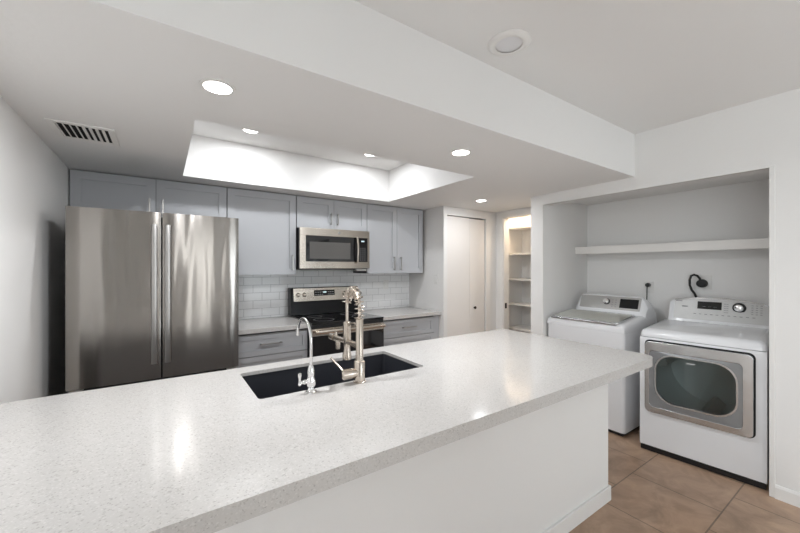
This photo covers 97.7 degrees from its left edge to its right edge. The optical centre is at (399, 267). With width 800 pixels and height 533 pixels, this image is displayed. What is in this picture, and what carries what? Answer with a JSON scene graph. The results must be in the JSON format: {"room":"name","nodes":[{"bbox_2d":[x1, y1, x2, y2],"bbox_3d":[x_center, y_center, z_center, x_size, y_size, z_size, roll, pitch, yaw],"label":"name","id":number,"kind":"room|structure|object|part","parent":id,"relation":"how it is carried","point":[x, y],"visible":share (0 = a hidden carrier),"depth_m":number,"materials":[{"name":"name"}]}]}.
{"room":"kitchen","nodes":[
{"label":"kitchen","id":0,"kind":"room"},
{"bbox_2d":[0,96,69,402],"bbox_3d":[-0.708,0.180,-0.083,0.120,2.520,7.060,0,0,-34],"label":"wall","id":1,"kind":"structure","parent":0,"point":[34,182],"depth_m":1.84,"materials":[{"name":"white paint"}]},
{"bbox_2d":[0,0,634,212],"bbox_3d":[-0.150,-0.907,3.001,4.272,0.345,2.588,0,0,-34],"label":"ceiling","id":2,"kind":"structure","parent":0,"point":[348,75],"depth_m":1.65,"materials":[{"name":"white paint"}]},
{"bbox_2d":[43,117,119,146],"bbox_3d":[-1.717,-0.729,1.910,0.270,0.010,0.310,0,0,-34],"label":"ceiling vent","id":3,"kind":"object","parent":2,"relation":"in","point":[62,129],"visible":1,"depth_m":1.90,"materials":[{"name":"white metal"}]},
{"bbox_2d":[199,78,235,95],"bbox_3d":[-0.741,-0.732,1.421,0.132,0.004,0.132,0,0,-34],"label":"recessed light","id":4,"kind":"object","parent":2,"relation":"in","point":[214,86],"visible":1,"depth_m":1.42,"materials":[{"name":"white paint"}]},
{"bbox_2d":[450,149,470,155],"bbox_3d":[0.387,-0.732,2.225,0.132,0.004,0.132,0,0,-34],"label":"recessed light","id":5,"kind":"object","parent":2,"relation":"in","point":[458,152],"visible":1,"depth_m":2.22,"materials":[{"name":"white paint"}]},
{"bbox_2d":[251,270,407,318],"bbox_3d":[-0.879,0.180,4.143,4.592,2.520,0.120,0,0,-34],"label":"wall","id":6,"kind":"structure","parent":0,"point":[296,270],"depth_m":4.08,"materials":[{"name":"white paint"}]},
{"bbox_2d":[70,169,226,217],"bbox_3d":[-2.092,-0.576,3.002,1.052,0.311,0.385,0,0,-34],"label":"upper cabinet","id":7,"kind":"object","parent":6,"relation":"attached to","point":[87,188],"visible":0.75,"depth_m":2.83,"materials":[{"name":"grey wood"}]},
{"bbox_3d":[-2.226,-0.573,2.731,0.520,0.305,0.020,0,0,-34],"label":"door","id":8,"kind":"part","parent":7,"relation":"part of","materials":[{"name":"grey paint"}]},
{"bbox_3d":[-1.955,-0.495,2.882,0.012,0.130,0.034,0,0,-34],"label":"handle","id":9,"kind":"part","parent":7,"relation":"part of","materials":[{"name":"silver metal"}]},
{"bbox_3d":[-1.792,-0.573,3.026,0.522,0.305,0.020,0,0,-34],"label":"door","id":10,"kind":"part","parent":7,"relation":"part of","materials":[{"name":"grey paint"}]},
{"bbox_2d":[227,187,295,274],"bbox_3d":[-1.395,-0.332,3.476,0.630,0.799,0.385,0,0,-34],"label":"upper cabinet","id":11,"kind":"object","parent":6,"relation":"attached to","point":[267,220],"visible":0.96,"depth_m":3.36,"materials":[{"name":"grey wood"}]},
{"bbox_3d":[-1.071,-0.050,3.484,0.012,0.160,0.034,0,0,-34],"label":"handle","id":12,"kind":"part","parent":11,"relation":"part of","materials":[{"name":"silver metal"}]},
{"bbox_2d":[239,271,408,318],"bbox_3d":[-0.835,0.283,4.096,2.317,0.486,0.008,0,0,-34],"label":"wall tile","id":13,"kind":"structure","parent":6,"relation":"attached to","point":[260,296],"depth_m":3.96,"materials":[{"name":"white tile"}]},
{"bbox_2d":[384,280,388,288],"bbox_3d":[-0.181,0.220,4.532,0.075,0.120,0.008,0,0,-34],"label":"wall outlet","id":14,"kind":"object","parent":13,"relation":"attached to","point":[386,282],"visible":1,"depth_m":4.53,"materials":[{"name":"white plastic"}]},
{"bbox_2d":[296,196,366,230],"bbox_3d":[-0.799,-0.569,3.881,0.807,0.325,0.385,0,0,-34],"label":"upper cabinet","id":15,"kind":"object","parent":6,"relation":"attached to","point":[311,212],"visible":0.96,"depth_m":3.72,"materials":[{"name":"grey wood"}]},
{"bbox_3d":[-0.880,-0.566,3.646,0.399,0.319,0.020,0,0,-34],"label":"door","id":16,"kind":"part","parent":15,"relation":"part of","materials":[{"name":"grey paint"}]},
{"bbox_2d":[296,227,368,270],"bbox_3d":[-0.773,-0.182,3.840,0.787,0.441,0.481,0,0,-34],"label":"microwave","id":17,"kind":"object","parent":15,"relation":"attached to","point":[316,248],"visible":0.99,"depth_m":3.65,"materials":[{"name":"silver metal"}]},
{"bbox_3d":[-0.710,-0.194,3.673,0.582,0.263,0.026,0,0,-34],"label":"door glass","id":18,"kind":"part","parent":17,"relation":"part of","materials":[{"name":"black glass"}]},
{"bbox_3d":[-0.674,-0.364,3.696,0.786,0.078,0.029,0,0,-34],"label":"frame","id":19,"kind":"part","parent":17,"relation":"part of","materials":[{"name":"silver metal"}]},
{"bbox_3d":[-0.462,-0.187,3.793,0.022,0.280,0.053,0,0,-34],"label":"handle","id":20,"kind":"part","parent":17,"relation":"part of","materials":[{"name":"silver metal"}]},
{"bbox_3d":[-0.420,-0.194,3.870,0.120,0.263,0.026,0,0,-34],"label":"control panel","id":21,"kind":"part","parent":17,"relation":"part of","materials":[{"name":"black glass"}]},
{"bbox_3d":[-0.548,-0.566,3.872,0.396,0.319,0.020,0,0,-34],"label":"door","id":22,"kind":"part","parent":15,"relation":"part of","materials":[{"name":"grey paint"}]},
{"bbox_2d":[353,204,422,273],"bbox_3d":[-0.131,-0.332,4.336,0.807,0.799,0.385,0,0,-34],"label":"upper cabinet","id":23,"kind":"object","parent":6,"relation":"attached to","point":[395,233],"visible":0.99,"depth_m":4.19,"materials":[{"name":"grey wood"}]},
{"bbox_3d":[-0.210,-0.329,4.102,0.404,0.793,0.020,0,0,-34],"label":"door","id":24,"kind":"part","parent":23,"relation":"part of","materials":[{"name":"grey paint"}]},
{"bbox_3d":[0.122,-0.329,4.329,0.392,0.793,0.020,0,0,-34],"label":"door","id":25,"kind":"part","parent":23,"relation":"part of","materials":[{"name":"grey paint"}]},
{"bbox_2d":[409,206,495,337],"bbox_3d":[0.704,0.352,4.718,0.928,2.175,0.710,0,0,-34],"label":"wall","id":26,"kind":"structure","parent":0,"point":[423,293],"depth_m":4.42,"materials":[{"name":"white paint"}]},
{"bbox_2d":[447,216,483,336],"bbox_3d":[0.832,0.404,4.408,0.676,2.073,0.088,0,0,-34],"label":"door","id":27,"kind":"structure","parent":26,"relation":"in","point":[465,236],"depth_m":4.38,"materials":[{"name":"white wood"}]},
{"bbox_3d":[0.711,0.398,4.329,0.380,2.045,0.033,0,0,-34],"label":"panel","id":28,"kind":"part","parent":27,"relation":"part of","materials":[{"name":"white paint"}]},
{"bbox_3d":[0.984,0.400,4.519,0.274,2.041,0.033,0,0,-34],"label":"panel","id":29,"kind":"part","parent":27,"relation":"part of","materials":[{"name":"white paint"}]},
{"bbox_2d":[192,0,799,170],"bbox_3d":[1.389,-1.130,1.344,5.192,0.100,7.300,0,0,-34],"label":"ceiling","id":30,"kind":"structure","parent":0,"point":[637,66],"depth_m":1.75,"materials":[{"name":"white paint"}]},
{"bbox_2d":[242,129,259,133],"bbox_3d":[-1.170,-1.077,2.742,0.132,0.004,0.132,0,0,-34],"label":"recessed light","id":31,"kind":"object","parent":30,"relation":"in","point":[244,130],"visible":0.52,"depth_m":2.76,"materials":[{"name":"white paint"}]},
{"bbox_2d":[488,29,530,55],"bbox_3d":[0.524,-1.073,1.681,0.200,0.012,0.200,0,0,-34],"label":"recessed light","id":32,"kind":"object","parent":30,"relation":"in","point":[510,42],"visible":1,"depth_m":1.67,"materials":[{"name":"white paint"}]},
{"bbox_2d":[496,207,530,332],"bbox_3d":[1.641,0.180,4.806,0.720,2.520,1.620,0,0,-34],"label":"wall","id":33,"kind":"structure","parent":0,"point":[519,241],"depth_m":4.99,"materials":[{"name":"white paint"}]},
{"bbox_2d":[498,209,530,329],"bbox_3d":[1.579,0.366,4.334,0.112,2.148,0.810,0,0,-34],"label":"door frame","id":34,"kind":"structure","parent":33,"relation":"in","point":[503,222],"depth_m":4.59,"materials":[{"name":"white paint"}]},
{"bbox_2d":[509,325,530,331],"bbox_3d":[1.903,0.840,4.597,0.318,0.024,0.936,0,0,-34],"label":"shelf","id":35,"kind":"object","parent":33,"relation":"attached to","point":[525,328],"visible":0.24,"depth_m":4.83,"materials":[{"name":"white paint"}]},
{"bbox_2d":[509,225,530,230],"bbox_3d":[1.903,-0.545,4.597,0.318,0.024,0.936,0,0,-34],"label":"shelf","id":36,"kind":"object","parent":33,"relation":"attached to","point":[520,228],"visible":0.24,"depth_m":4.77,"materials":[{"name":"white paint"}]},
{"bbox_2d":[509,302,530,306],"bbox_3d":[1.903,0.505,4.597,0.318,0.024,0.936,0,0,-34],"label":"shelf","id":37,"kind":"object","parent":33,"relation":"attached to","point":[527,304],"visible":0.24,"depth_m":4.80,"materials":[{"name":"white paint"}]},
{"bbox_2d":[509,278,530,280],"bbox_3d":[1.903,0.165,4.597,0.318,0.024,0.936,0,0,-34],"label":"shelf","id":38,"kind":"object","parent":33,"relation":"attached to","point":[515,279],"visible":0.24,"depth_m":4.78,"materials":[{"name":"white paint"}]},
{"bbox_2d":[509,253,530,255],"bbox_3d":[1.903,-0.185,4.597,0.318,0.024,0.936,0,0,-34],"label":"shelf","id":39,"kind":"object","parent":33,"relation":"attached to","point":[516,254],"visible":0.24,"depth_m":4.76,"materials":[{"name":"white paint"}]},
{"bbox_2d":[531,88,799,492],"bbox_3d":[2.940,0.180,1.420,0.120,2.520,5.440,0,0,-34],"label":"wall","id":40,"kind":"structure","parent":0,"point":[764,132],"depth_m":2.27,"materials":[{"name":"white paint"}]},
{"bbox_2d":[541,165,774,497],"bbox_3d":[1.895,0.399,2.862,0.026,2.082,1.627,0,0,-34],"label":"trim","id":41,"kind":"structure","parent":40,"relation":"attached to","point":[771,168],"depth_m":2.20,"materials":[{"name":"white paint"}]},
{"bbox_2d":[550,172,768,322],"bbox_3d":[2.332,0.180,3.177,0.850,2.520,1.850,0,0,-34],"label":"niche","id":42,"kind":"object","parent":40,"relation":"in","point":[733,208],"visible":0.2,"depth_m":3.38,"materials":[{"name":"white paint"}]},
{"bbox_2d":[645,283,650,298],"bbox_3d":[2.461,0.349,3.471,0.050,0.393,0.042,0,0,-34],"label":"power cord","id":43,"kind":"object","parent":42,"relation":"hanging from","point":[647,285],"visible":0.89,"depth_m":3.46,"materials":[{"name":"black rubber"}]},
{"bbox_2d":[645,281,652,292],"bbox_3d":[2.485,0.195,3.487,0.008,0.115,0.075,0,0,-34],"label":"wall outlet","id":44,"kind":"object","parent":42,"relation":"attached to","point":[650,289],"visible":0.72,"depth_m":3.48,"materials":[{"name":"white plastic"}]},
{"bbox_2d":[575,238,768,253],"bbox_3d":[2.486,-0.184,3.264,0.254,0.078,1.596,0,0,-34],"label":"shelf","id":45,"kind":"object","parent":42,"relation":"attached to","point":[759,243],"visible":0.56,"depth_m":3.06,"materials":[{"name":"white paint"}]},
{"bbox_2d":[688,274,707,296],"bbox_3d":[2.679,0.268,3.143,0.058,0.426,0.126,0,0,-34],"label":"power cord","id":46,"kind":"object","parent":42,"relation":"attached to","point":[702,283],"visible":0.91,"depth_m":3.12,"materials":[{"name":"black rubber"}]},
{"bbox_3d":[2.658,0.268,3.145,0.025,0.426,0.098,0,0,-34],"label":"cord","id":47,"kind":"part","parent":46,"relation":"part of","materials":[{"name":"black rubber"}]},
{"bbox_2d":[694,275,711,288],"bbox_3d":[2.722,0.130,3.140,0.006,0.125,0.125,0,0,-34],"label":"wall outlet","id":48,"kind":"object","parent":42,"relation":"attached to","point":[708,278],"visible":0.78,"depth_m":3.12,"materials":[{"name":"white plastic"}]},
{"bbox_2d":[775,484,799,507],"bbox_3d":[3.379,1.397,0.658,0.012,0.085,3.687,0,0,-34],"label":"baseboard","id":49,"kind":"structure","parent":40,"relation":"attached to","point":[783,494],"depth_m":2.13,"materials":[{"name":"white paint"}]},
{"bbox_2d":[569,427,799,532],"bbox_3d":[1.389,1.470,1.344,5.192,0.060,7.300,0,0,-34],"label":"floor","id":50,"kind":"structure","parent":0,"point":[652,492],"depth_m":2.15,"materials":[{"name":"brown tile"}]},
{"bbox_2d":[65,206,238,392],"bbox_3d":[-1.739,0.540,2.552,0.920,1.800,0.804,0,0,-34],"label":"refrigerator","id":51,"kind":"object","parent":50,"relation":"on","point":[149,296],"visible":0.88,"depth_m":2.21,"materials":[{"name":"silver metal"}]},
{"bbox_3d":[-1.760,0.179,2.171,0.456,1.072,0.082,0,0,-34],"label":"door","id":52,"kind":"part","parent":51,"relation":"part of","materials":[{"name":"silver metal"}]},
{"bbox_3d":[-1.563,0.168,2.224,0.033,0.885,0.063,0,0,-34],"label":"handle","id":53,"kind":"part","parent":51,"relation":"part of","materials":[{"name":"silver metal"}]},
{"bbox_3d":[-1.504,0.168,2.264,0.033,0.885,0.063,0,0,-34],"label":"handle","id":54,"kind":"part","parent":51,"relation":"part of","materials":[{"name":"silver metal"}]},
{"bbox_3d":[-1.376,0.179,2.432,0.456,1.072,0.082,0,0,-34],"label":"door","id":55,"kind":"part","parent":51,"relation":"part of","materials":[{"name":"silver metal"}]},
{"bbox_2d":[237,328,306,367],"bbox_3d":[-1.303,1.004,3.370,0.638,0.873,0.657,0,0,-34],"label":"base cabinet","id":56,"kind":"object","parent":50,"relation":"on","point":[276,346],"visible":0.35,"depth_m":3.12,"materials":[{"name":"grey wood"}]},
{"bbox_3d":[-1.143,0.672,3.102,0.190,0.012,0.034,0,0,-34],"label":"handle","id":57,"kind":"part","parent":56,"relation":"part of","materials":[{"name":"silver metal"}]},
{"bbox_3d":[-1.143,0.916,3.135,0.632,0.276,0.020,0,0,-34],"label":"drawer","id":58,"kind":"part","parent":56,"relation":"part of","materials":[{"name":"grey paint"}]},
{"bbox_2d":[239,316,307,334],"bbox_3d":[-1.306,0.546,3.367,0.649,0.040,0.666,0,0,-34],"label":"countertop","id":59,"kind":"structure","parent":56,"relation":"on","point":[280,323],"depth_m":3.23,"materials":[{"name":"stone"}]},
{"bbox_2d":[288,286,385,357],"bbox_3d":[-0.671,0.829,3.709,0.804,1.222,0.772,0,0,-34],"label":"electric range","id":60,"kind":"object","parent":50,"relation":"on","point":[306,301],"visible":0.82,"depth_m":3.66,"materials":[{"name":"black metal"}]},
{"bbox_3d":[-0.823,0.295,3.943,0.762,0.140,0.025,0,0,-34],"label":"control panel","id":61,"kind":"part","parent":60,"relation":"part of","materials":[{"name":"silver metal"}]},
{"bbox_2d":[293,311,383,324],"bbox_3d":[-0.653,0.525,3.683,0.778,0.019,0.575,0,0,-34],"label":"cooktop","id":62,"kind":"object","parent":60,"relation":"in","point":[334,317],"depth_m":3.61,"materials":[{"name":"black glass"}]},
{"bbox_3d":[-0.504,0.552,3.465,0.774,0.035,0.032,0,0,-34],"label":"vent trim","id":63,"kind":"part","parent":60,"relation":"part of","materials":[{"name":"black plastic"}]},
{"bbox_3d":[-0.500,0.606,3.459,0.774,0.067,0.046,0,0,-34],"label":"door trim","id":64,"kind":"part","parent":60,"relation":"part of","materials":[{"name":"silver metal"}]},
{"bbox_3d":[-0.501,0.922,3.459,0.774,0.565,0.044,0,0,-34],"label":"oven door","id":65,"kind":"part","parent":60,"relation":"part of","materials":[{"name":"black glass"}]},
{"bbox_3d":[-0.471,0.598,3.416,0.740,0.033,0.062,0,0,-34],"label":"handle","id":66,"kind":"part","parent":60,"relation":"part of","materials":[{"name":"silver metal"}]},
{"bbox_2d":[383,315,438,345],"bbox_3d":[-0.038,1.004,4.231,0.841,0.873,0.657,0,0,-34],"label":"base cabinet","id":67,"kind":"object","parent":50,"relation":"on","point":[406,330],"visible":0.3,"depth_m":3.99,"materials":[{"name":"grey wood"}]},
{"bbox_2d":[353,306,440,320],"bbox_3d":[-0.038,0.546,4.229,0.845,0.040,0.666,0,0,-34],"label":"countertop","id":68,"kind":"structure","parent":67,"relation":"on","point":[397,312],"depth_m":4.09,"materials":[{"name":"stone"}]},
{"bbox_3d":[0.089,0.678,3.974,0.756,0.187,0.020,0,0,-34],"label":"drawer","id":69,"kind":"part","parent":67,"relation":"part of","materials":[{"name":"grey paint"}]},
{"bbox_3d":[0.089,0.916,3.974,0.756,0.276,0.020,0,0,-34],"label":"drawer","id":70,"kind":"part","parent":67,"relation":"part of","materials":[{"name":"grey paint"}]},
{"bbox_2d":[215,384,610,532],"bbox_3d":[-0.132,1.008,1.732,2.869,0.863,0.907,0,0,-34],"label":"kitchen island","id":71,"kind":"object","parent":50,"relation":"on","point":[544,470],"visible":0.43,"depth_m":1.56,"materials":[{"name":"speckled quartz"},{"name":"white paint"}]},
{"bbox_2d":[0,329,652,532],"bbox_3d":[-0.030,0.551,1.700,3.002,0.050,1.135,0,0,-34],"label":"island countertop","id":72,"kind":"structure","parent":71,"relation":"on","point":[197,453],"depth_m":1.14,"materials":[{"name":"stone"}]},
{"bbox_2d":[296,317,317,394],"bbox_3d":[-0.431,0.373,1.530,0.083,0.306,0.210,0,0,-34],"label":"filter faucet","id":73,"kind":"object","parent":72,"relation":"on","point":[310,381],"visible":1,"depth_m":1.47,"materials":[{"name":"silver metal"}]},
{"bbox_3d":[-0.415,0.463,1.447,0.016,0.054,0.016,0,0,-34],"label":"lever","id":74,"kind":"part","parent":73,"relation":"part of","materials":[{"name":"silver metal"}]},
{"bbox_2d":[243,354,417,398],"bbox_3d":[-0.332,0.662,1.800,0.884,0.236,0.459,0,0,-34],"label":"undermount sink","id":75,"kind":"object","parent":72,"relation":"in","point":[282,382],"visible":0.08,"depth_m":1.96,"materials":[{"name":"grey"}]},
{"bbox_2d":[328,286,365,383],"bbox_3d":[-0.297,0.307,1.715,0.124,0.439,0.354,0,0,-34],"label":"spring faucet","id":76,"kind":"object","parent":72,"relation":"on","point":[358,372],"visible":1,"depth_m":1.61,"materials":[{"name":"silver metal"}]},
{"bbox_3d":[-0.288,0.452,1.618,0.110,0.058,0.013,0,0,43],"label":"lever","id":77,"kind":"part","parent":76,"relation":"part of","materials":[{"name":"silver metal"}]},
{"bbox_3d":[-0.278,0.367,1.746,0.036,0.038,0.326,0,0,-34],"label":"spout","id":78,"kind":"part","parent":76,"relation":"part of","materials":[{"name":"silver metal"}]},
{"bbox_3d":[-0.129,1.395,1.728,2.869,0.090,0.897,0,0,-34],"label":"baseboard","id":79,"kind":"part","parent":71,"relation":"part of","materials":[{"name":"white paint"}]},
{"bbox_2d":[547,293,655,436],"bbox_3d":[1.955,0.855,3.419,0.670,1.170,0.714,0,0,-34],"label":"washing machine","id":80,"kind":"object","parent":50,"relation":"on","point":[606,320],"visible":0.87,"depth_m":3.14,"materials":[{"name":"white metal"}]},
{"bbox_3d":[1.837,0.461,3.346,0.348,0.056,0.617,0,0,-34],"label":"lid","id":81,"kind":"part","parent":80,"relation":"part of","materials":[{"name":"silver metal"}]},
{"bbox_3d":[1.839,0.461,3.349,0.327,0.050,0.589,0,0,-34],"label":"lid glass","id":82,"kind":"part","parent":80,"relation":"part of","materials":[{"name":"grey"}]},
{"bbox_3d":[1.957,0.501,3.421,0.655,0.118,0.714,0,0,-34],"label":"frame","id":83,"kind":"part","parent":80,"relation":"part of","materials":[{"name":"white ceramic"}]},
{"bbox_3d":[2.061,0.346,3.451,0.053,0.124,0.557,0,0,-34],"label":"control panel","id":84,"kind":"part","parent":80,"relation":"part of","materials":[{"name":"grey metal"}]},
{"bbox_2d":[640,297,768,489],"bbox_3d":[2.402,0.848,2.737,0.765,1.185,0.704,0,0,-39],"label":"dryer","id":85,"kind":"object","parent":50,"relation":"on","point":[704,395],"visible":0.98,"depth_m":2.60,"materials":[{"name":"white metal"}]},
{"bbox_3d":[2.118,0.845,2.514,0.038,0.546,0.600,0,0,-39],"label":"door","id":86,"kind":"part","parent":85,"relation":"part of","materials":[{"name":"silver metal"}]},
{"bbox_3d":[2.411,0.503,2.744,0.703,0.080,0.704,0,0,-39],"label":"panel","id":87,"kind":"part","parent":85,"relation":"part of","materials":[{"name":"white metal"}]},
{"bbox_3d":[2.670,0.276,2.945,0.048,0.042,0.560,0,0,-39],"label":"console trim","id":88,"kind":"part","parent":85,"relation":"part of","materials":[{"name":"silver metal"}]},
{"bbox_3d":[2.646,0.358,2.909,0.057,0.175,0.585,0,0,-39],"label":"control panel","id":89,"kind":"part","parent":85,"relation":"part of","materials":[{"name":"grey"}]}
]}

